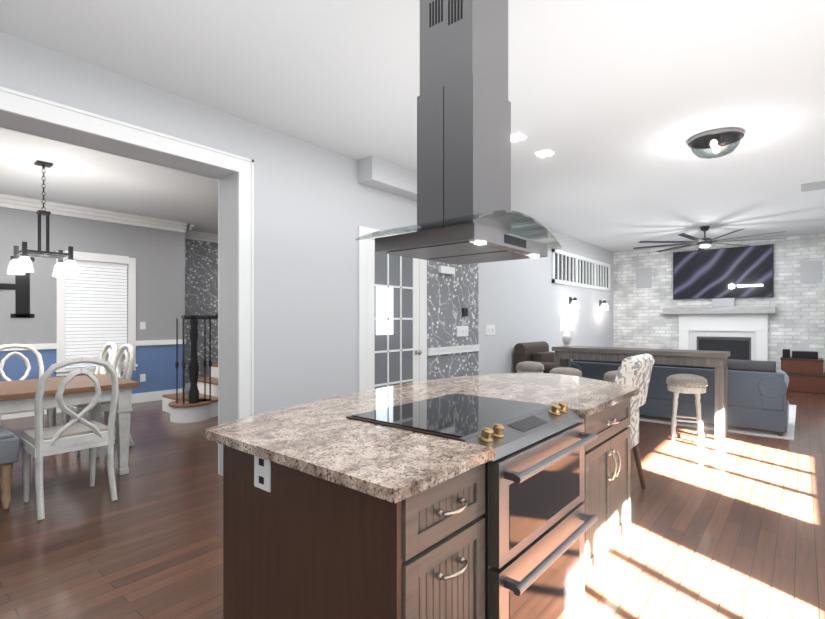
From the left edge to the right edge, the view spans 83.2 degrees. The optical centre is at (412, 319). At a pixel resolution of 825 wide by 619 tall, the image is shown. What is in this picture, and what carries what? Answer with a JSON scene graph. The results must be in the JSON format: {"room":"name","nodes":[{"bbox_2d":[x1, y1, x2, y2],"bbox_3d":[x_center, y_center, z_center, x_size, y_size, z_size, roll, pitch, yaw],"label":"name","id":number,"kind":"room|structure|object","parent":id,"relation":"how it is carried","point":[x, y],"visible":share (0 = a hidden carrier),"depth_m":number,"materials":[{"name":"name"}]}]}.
{"room":"kitchen","nodes":[
{"label":"kitchen","id":0,"kind":"room"},
{"bbox_2d":[0,207,184,393],"bbox_3d":[-6.544,-0.165,5.441,0.750,2.970,7.300,0,0,40],"label":"wall","id":1,"kind":"structure","parent":0,"point":[158,255],"depth_m":7.07,"materials":[{"name":"grey paint"}]},
{"bbox_2d":[0,256,34,317],"bbox_3d":[-5.482,-0.445,6.103,0.020,0.830,0.820,0,0,40],"label":"letter sign","id":2,"kind":"object","parent":1,"relation":"attached to","point":[21,286],"visible":0.77,"depth_m":6.30,"materials":[{"name":"black metal"}]},
{"bbox_2d":[65,259,126,367],"bbox_3d":[-4.809,-0.090,7.066,0.158,1.980,1.220,0,0,40],"label":"window blind","id":3,"kind":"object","parent":1,"relation":"in","point":[95,307],"depth_m":6.99,"materials":[{"name":"white paint"}]},
{"bbox_2d":[140,374,145,381],"bbox_3d":[-4.337,0.930,7.479,0.007,0.120,0.080,0,0,40],"label":"electrical outlet","id":4,"kind":"object","parent":1,"relation":"attached to","point":[142,376],"depth_m":7.47,"materials":[{"name":"white plastic"}]},
{"bbox_2d":[140,322,145,328],"bbox_3d":[-4.337,0.090,7.479,0.007,0.120,0.080,0,0,40],"label":"light switch","id":5,"kind":"object","parent":1,"relation":"attached to","point":[142,324],"depth_m":7.48,"materials":[{"name":"white plastic"}]},
{"bbox_2d":[185,239,217,382],"bbox_3d":[-3.624,-0.165,9.387,0.150,2.970,2.500,0,0,40],"label":"wall","id":6,"kind":"structure","parent":0,"point":[201,277],"depth_m":8.82,"materials":[{"name":"paper"}]},
{"bbox_2d":[0,32,612,475],"bbox_3d":[-0.213,-0.165,5.448,0.300,2.970,15.450,0,0,40],"label":"wall","id":7,"kind":"structure","parent":0,"point":[314,206],"depth_m":4.17,"materials":[{"name":"grey paint"}]},
{"bbox_2d":[0,86,253,473],"bbox_3d":[-2.292,-0.003,2.963,0.354,2.645,2.620,0,0,40],"label":"door frame","id":8,"kind":"structure","parent":7,"relation":"attached to","point":[29,106],"depth_m":3.65,"materials":[{"name":"white paint"}]},
{"bbox_2d":[358,226,426,391],"bbox_3d":[-0.166,0.175,5.194,0.094,2.290,1.120,0,0,40],"label":"glass door","id":9,"kind":"structure","parent":7,"relation":"attached to","point":[392,320],"depth_m":5.15,"materials":[{"name":"white paint"}]},
{"bbox_2d":[427,260,479,379],"bbox_3d":[0.568,-0.045,6.111,0.040,2.730,1.170,0,0,40],"label":"wall","id":10,"kind":"structure","parent":7,"relation":"attached to","point":[450,353],"depth_m":6.07,"materials":[{"name":"paper"}]},
{"bbox_2d":[438,266,454,274],"bbox_3d":[0.412,-0.631,5.914,0.056,0.097,0.346,0,0,40],"label":"door chime","id":11,"kind":"object","parent":10,"relation":"attached to","point":[441,269],"depth_m":5.90,"materials":[{"name":"white plastic"}]},
{"bbox_2d":[457,326,467,336],"bbox_3d":[0.643,0.151,6.189,0.056,0.132,0.237,0,0,40],"label":"light switch","id":12,"kind":"object","parent":10,"relation":"attached to","point":[463,330],"depth_m":6.24,"materials":[{"name":"white plastic"}]},
{"bbox_2d":[462,308,467,315],"bbox_3d":[0.681,-0.107,6.234,0.056,0.095,0.120,0,0,40],"label":"thermostat","id":13,"kind":"object","parent":10,"relation":"attached to","point":[464,310],"depth_m":6.26,"materials":[{"name":"black plastic"}]},
{"bbox_2d":[486,325,494,334],"bbox_3d":[1.107,0.145,6.742,0.056,0.134,0.225,0,0,40],"label":"light switch","id":14,"kind":"object","parent":7,"relation":"attached to","point":[490,329],"depth_m":6.81,"materials":[{"name":"white plastic"}]},
{"bbox_2d":[569,297,578,308],"bbox_3d":[3.176,-0.333,9.112,0.179,0.235,0.160,0,0,40],"label":"sconce","id":15,"kind":"object","parent":7,"relation":"attached to","point":[574,303],"visible":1,"depth_m":9.07,"materials":[{"name":"white glass"}]},
{"bbox_2d":[552,248,609,290],"bbox_3d":[3.606,-0.995,9.737,0.035,0.630,3.270,0,0,40],"label":"railing","id":16,"kind":"object","parent":7,"relation":"in","point":[570,269],"visible":0.98,"depth_m":9.50,"materials":[{"name":"white wood"}]},
{"bbox_2d":[599,300,607,309],"bbox_3d":[4.314,-0.333,10.468,0.179,0.235,0.160,0,0,40],"label":"sconce","id":17,"kind":"object","parent":7,"relation":"attached to","point":[604,305],"visible":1,"depth_m":10.43,"materials":[{"name":"white glass"}]},
{"bbox_2d":[358,155,416,200],"bbox_3d":[0.262,-1.530,5.617,0.210,0.240,2.320,0,0,40],"label":"soffit","id":18,"kind":"structure","parent":0,"point":[382,175],"depth_m":4.88,"materials":[{"name":"grey paint"}]},
{"bbox_2d":[0,391,824,618],"bbox_3d":[-0.049,1.345,5.441,11.200,0.050,15.650,0,0,40],"label":"floor","id":19,"kind":"structure","parent":0,"point":[731,526],"depth_m":2.90,"materials":[{"name":"brown wood"}]},
{"bbox_2d":[0,425,18,509],"bbox_3d":[-3.223,1.055,3.020,0.450,0.530,0.960,0,0,40],"label":"bench","id":20,"kind":"object","parent":19,"relation":"on","point":[9,448],"visible":1,"depth_m":3.21,"materials":[{"name":"grey fabric"}]},
{"bbox_2d":[0,344,53,426],"bbox_3d":[-4.074,0.792,4.817,0.554,1.072,0.493,0,0,40],"label":"dining chair","id":21,"kind":"object","parent":19,"relation":"on","point":[41,373],"visible":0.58,"depth_m":4.96,"materials":[{"name":"white wood"}]},
{"bbox_2d":[20,357,118,519],"bbox_3d":[-2.483,0.792,3.377,0.554,1.072,0.493,0,0,40],"label":"dining chair","id":22,"kind":"object","parent":19,"relation":"on","point":[38,442],"visible":1,"depth_m":3.27,"materials":[{"name":"white wood"}]},
{"bbox_2d":[0,374,139,474],"bbox_3d":[-3.422,0.927,3.474,0.960,0.785,2.200,0,0,40],"label":"dining table","id":23,"kind":"object","parent":19,"relation":"on","point":[17,396],"visible":0.77,"depth_m":3.89,"materials":[{"name":"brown wood"}]},
{"bbox_2d":[53,342,117,425],"bbox_3d":[-3.642,0.792,5.188,0.493,1.072,0.554,0,0,40],"label":"dining chair","id":24,"kind":"object","parent":19,"relation":"on","point":[105,353],"visible":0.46,"depth_m":5.28,"materials":[{"name":"white wood"}]},
{"bbox_2d":[64,344,135,455],"bbox_3d":[-3.251,0.792,4.860,0.493,1.072,0.554,0,0,40],"label":"dining chair","id":25,"kind":"object","parent":19,"relation":"on","point":[121,355],"visible":0.31,"depth_m":4.89,"materials":[{"name":"white wood"}]},
{"bbox_2d":[162,313,217,422],"bbox_3d":[-2.363,-0.220,7.389,1.150,3.080,3.120,0,0,40],"label":"stairs","id":26,"kind":"structure","parent":19,"relation":"on","point":[198,402],"depth_m":6.10,"materials":[{"name":"white paint"}]},
{"bbox_2d":[223,393,638,618],"bbox_3d":[0.329,0.876,2.195,0.981,0.888,2.057,0,0,40],"label":"kitchen island","id":27,"kind":"object","parent":19,"relation":"on","point":[499,496],"depth_m":1.49,"materials":[{"name":"brown wood"}]},
{"bbox_2d":[203,373,638,504],"bbox_3d":[0.320,0.411,2.442,1.180,0.042,2.530,0,0,40],"label":"island countertop","id":28,"kind":"structure","parent":27,"relation":"on","point":[384,443],"depth_m":1.73,"materials":[{"name":"beige stone"}]},
{"bbox_2d":[516,361,544,372],"bbox_3d":[1.696,0.961,6.712,0.403,0.721,0.405,0,0,17],"label":"stool","id":29,"kind":"object","parent":19,"relation":"on","point":[529,367],"visible":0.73,"depth_m":6.57,"materials":[{"name":"beige fabric"}]},
{"bbox_2d":[514,341,562,372],"bbox_3d":[2.154,0.841,7.397,0.740,0.958,0.920,0,0,40],"label":"leather armchair","id":30,"kind":"object","parent":19,"relation":"on","point":[539,352],"visible":0.17,"depth_m":7.28,"materials":[{"name":"brown leather"}]},
{"bbox_2d":[550,367,581,376],"bbox_3d":[1.933,0.961,5.873,0.403,0.721,0.405,0,0,34],"label":"stool","id":31,"kind":"object","parent":19,"relation":"on","point":[568,371],"visible":0.27,"depth_m":5.75,"materials":[{"name":"beige fabric"}]},
{"bbox_2d":[604,370,617,382],"bbox_3d":[2.470,0.961,5.487,0.403,0.721,0.405,0,0,11],"label":"stool","id":32,"kind":"object","parent":19,"relation":"on","point":[609,376],"visible":0.19,"depth_m":5.42,"materials":[{"name":"beige fabric"}]},
{"bbox_2d":[615,354,654,488],"bbox_3d":[1.504,0.794,3.635,0.601,1.057,0.488,0,0,40],"label":"chair","id":33,"kind":"object","parent":19,"relation":"on","point":[635,371],"visible":0.33,"depth_m":3.48,"materials":[{"name":"fabric"}]},
{"bbox_2d":[552,346,729,440],"bbox_3d":[2.762,0.840,5.804,1.960,0.960,0.420,0,0,40],"label":"console table","id":34,"kind":"object","parent":19,"relation":"on","point":[717,360],"visible":0.75,"depth_m":5.33,"materials":[{"name":"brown wood"}]},
{"bbox_2d":[560,318,573,346],"bbox_3d":[2.083,0.167,6.270,0.170,0.385,0.167,0,0,40],"label":"table lamp","id":35,"kind":"object","parent":34,"relation":"on","point":[566,324],"visible":1,"depth_m":6.22,"materials":[{"name":"grey ceramic"}]},
{"bbox_2d":[666,374,707,443],"bbox_3d":[3.033,0.961,5.146,0.403,0.721,0.405,0,0,29],"label":"stool","id":36,"kind":"object","parent":19,"relation":"on","point":[695,385],"visible":1,"depth_m":5.02,"materials":[{"name":"white wood"}]},
{"bbox_2d":[639,405,795,439],"bbox_3d":[4.030,1.315,6.965,2.630,0.011,2.670,0,0,40],"label":"rug","id":37,"kind":"object","parent":19,"relation":"on","point":[788,434],"visible":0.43,"depth_m":5.69,"materials":[{"name":"white fabric"}]},
{"bbox_2d":[570,359,788,435],"bbox_3d":[3.497,0.893,6.353,2.550,0.831,0.955,0,0,40],"label":"sofa","id":38,"kind":"object","parent":37,"relation":"on","point":[757,390],"visible":0.52,"depth_m":5.52,"materials":[{"name":"fabric"}]},
{"bbox_2d":[780,349,824,393],"bbox_3d":[7.317,0.940,8.744,0.740,0.760,0.600,0,0,40],"label":"cabinet","id":39,"kind":"object","parent":19,"relation":"on","point":[803,371],"visible":0.83,"depth_m":8.54,"materials":[{"name":"wood"}]},
{"bbox_2d":[0,0,824,251],"bbox_3d":[-0.049,-1.675,5.441,11.200,0.050,15.650,0,0,40],"label":"ceiling","id":40,"kind":"structure","parent":0,"point":[616,105],"depth_m":3.42,"materials":[{"name":"white paint"}]},
{"bbox_2d":[7,160,78,276],"bbox_3d":[-3.877,-1.063,4.887,0.524,1.171,0.524,0,0,40],"label":"dining chandelier","id":41,"kind":"object","parent":40,"relation":"hanging from","point":[22,265],"visible":1,"depth_m":4.86,"materials":[{"name":"black metal"}]},
{"bbox_2d":[356,0,561,264],"bbox_3d":[0.222,-0.962,1.983,0.550,1.375,0.750,0,0,40],"label":"range hood","id":42,"kind":"object","parent":40,"relation":"hanging from","point":[466,214],"visible":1,"depth_m":1.87,"materials":[{"name":"silver metal"}]},
{"bbox_2d":[511,132,529,142],"bbox_3d":[0.937,-1.645,4.189,0.170,0.007,0.170,0,0,40],"label":"recessed light","id":43,"kind":"object","parent":40,"relation":"in","point":[518,136],"visible":0.79,"depth_m":4.18,"materials":[{"name":"white paint"}]},
{"bbox_2d":[533,149,555,157],"bbox_3d":[1.306,-1.645,4.598,0.170,0.007,0.170,0,0,40],"label":"recessed light","id":44,"kind":"object","parent":40,"relation":"in","point":[544,153],"visible":1,"depth_m":4.59,"materials":[{"name":"white paint"}]},
{"bbox_2d":[633,226,785,251],"bbox_3d":[5.143,-1.472,8.226,2.294,0.354,2.319,0,0,40],"label":"ceiling fan","id":45,"kind":"object","parent":40,"relation":"hanging from","point":[703,243],"visible":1,"depth_m":8.17,"materials":[{"name":"black metal"}]},
{"bbox_2d":[688,127,743,158],"bbox_3d":[2.732,-1.562,4.197,0.430,0.174,0.430,0,0,40],"label":"flush ceiling light","id":46,"kind":"object","parent":40,"relation":"attached to","point":[715,140],"visible":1,"depth_m":4.22,"materials":[{"name":"silver metal"}]},
{"bbox_2d":[801,181,824,191],"bbox_3d":[4.956,-1.643,5.712,0.280,0.011,0.400,0,0,40],"label":"ceiling vent","id":47,"kind":"object","parent":40,"relation":"in","point":[812,186],"visible":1,"depth_m":5.71,"materials":[{"name":"grey metal"}]},
{"bbox_2d":[613,233,824,371],"bbox_3d":[6.954,-0.165,9.649,5.880,2.970,0.200,0,0,40],"label":"brick wall","id":48,"kind":"structure","parent":0,"point":[796,321],"depth_m":9.64,"materials":[{"name":"white brick"}]},
{"bbox_2d":[636,267,651,288],"bbox_3d":[5.383,-0.980,10.826,0.340,0.480,0.012,0,0,40],"label":"speaker","id":49,"kind":"object","parent":48,"relation":"attached to","point":[643,277],"visible":1,"depth_m":10.81,"materials":[{"name":"grey"}]},
{"bbox_2d":[663,306,775,313],"bbox_3d":[6.422,-0.204,9.832,1.990,0.152,0.200,0,0,40],"label":"beam","id":50,"kind":"structure","parent":48,"relation":"attached to","point":[728,310],"depth_m":9.67,"materials":[{"name":"grey wood"}]},
{"bbox_2d":[712,298,734,306],"bbox_3d":[6.528,-0.369,9.756,0.390,0.172,0.120,0,0,40],"label":"speaker","id":51,"kind":"object","parent":50,"relation":"on","point":[720,302],"visible":0.96,"depth_m":9.72},
{"bbox_2d":[678,314,768,360],"bbox_3d":[6.521,0.598,9.824,1.594,1.445,0.085,0,0,40],"label":"fireplace mantel","id":52,"kind":"object","parent":48,"relation":"attached to","point":[741,336],"visible":0.58,"depth_m":9.73,"materials":[{"name":"white paint"}]},
{"bbox_2d":[673,244,773,298],"bbox_3d":[6.515,-0.985,9.833,1.770,1.050,0.078,0,0,40],"label":"screen","id":53,"kind":"object","parent":48,"relation":"attached to","point":[741,272],"visible":0.96,"depth_m":9.75,"materials":[{"name":"black glass"}]},
{"bbox_2d":[800,260,821,282],"bbox_3d":[7.651,-0.925,8.923,0.320,0.410,0.012,0,0,40],"label":"speaker","id":54,"kind":"object","parent":48,"relation":"attached to","point":[810,271],"visible":1,"depth_m":8.93,"materials":[{"name":"grey"}]},
{"bbox_3d":[-4.069,-0.165,5.029,5.070,2.970,9.850,0,0,40],"label":"wall","id":55,"kind":"structure","parent":0,"visible":0},
{"bbox_2d":[0,194,217,419],"bbox_3d":[-2.221,-0.165,3.380,0.110,2.970,9.700,0,0,40],"label":"trim","id":56,"kind":"structure","parent":55,"relation":"attached to","point":[20,203],"depth_m":3.27,"materials":[{"name":"white paint"}]}
]}

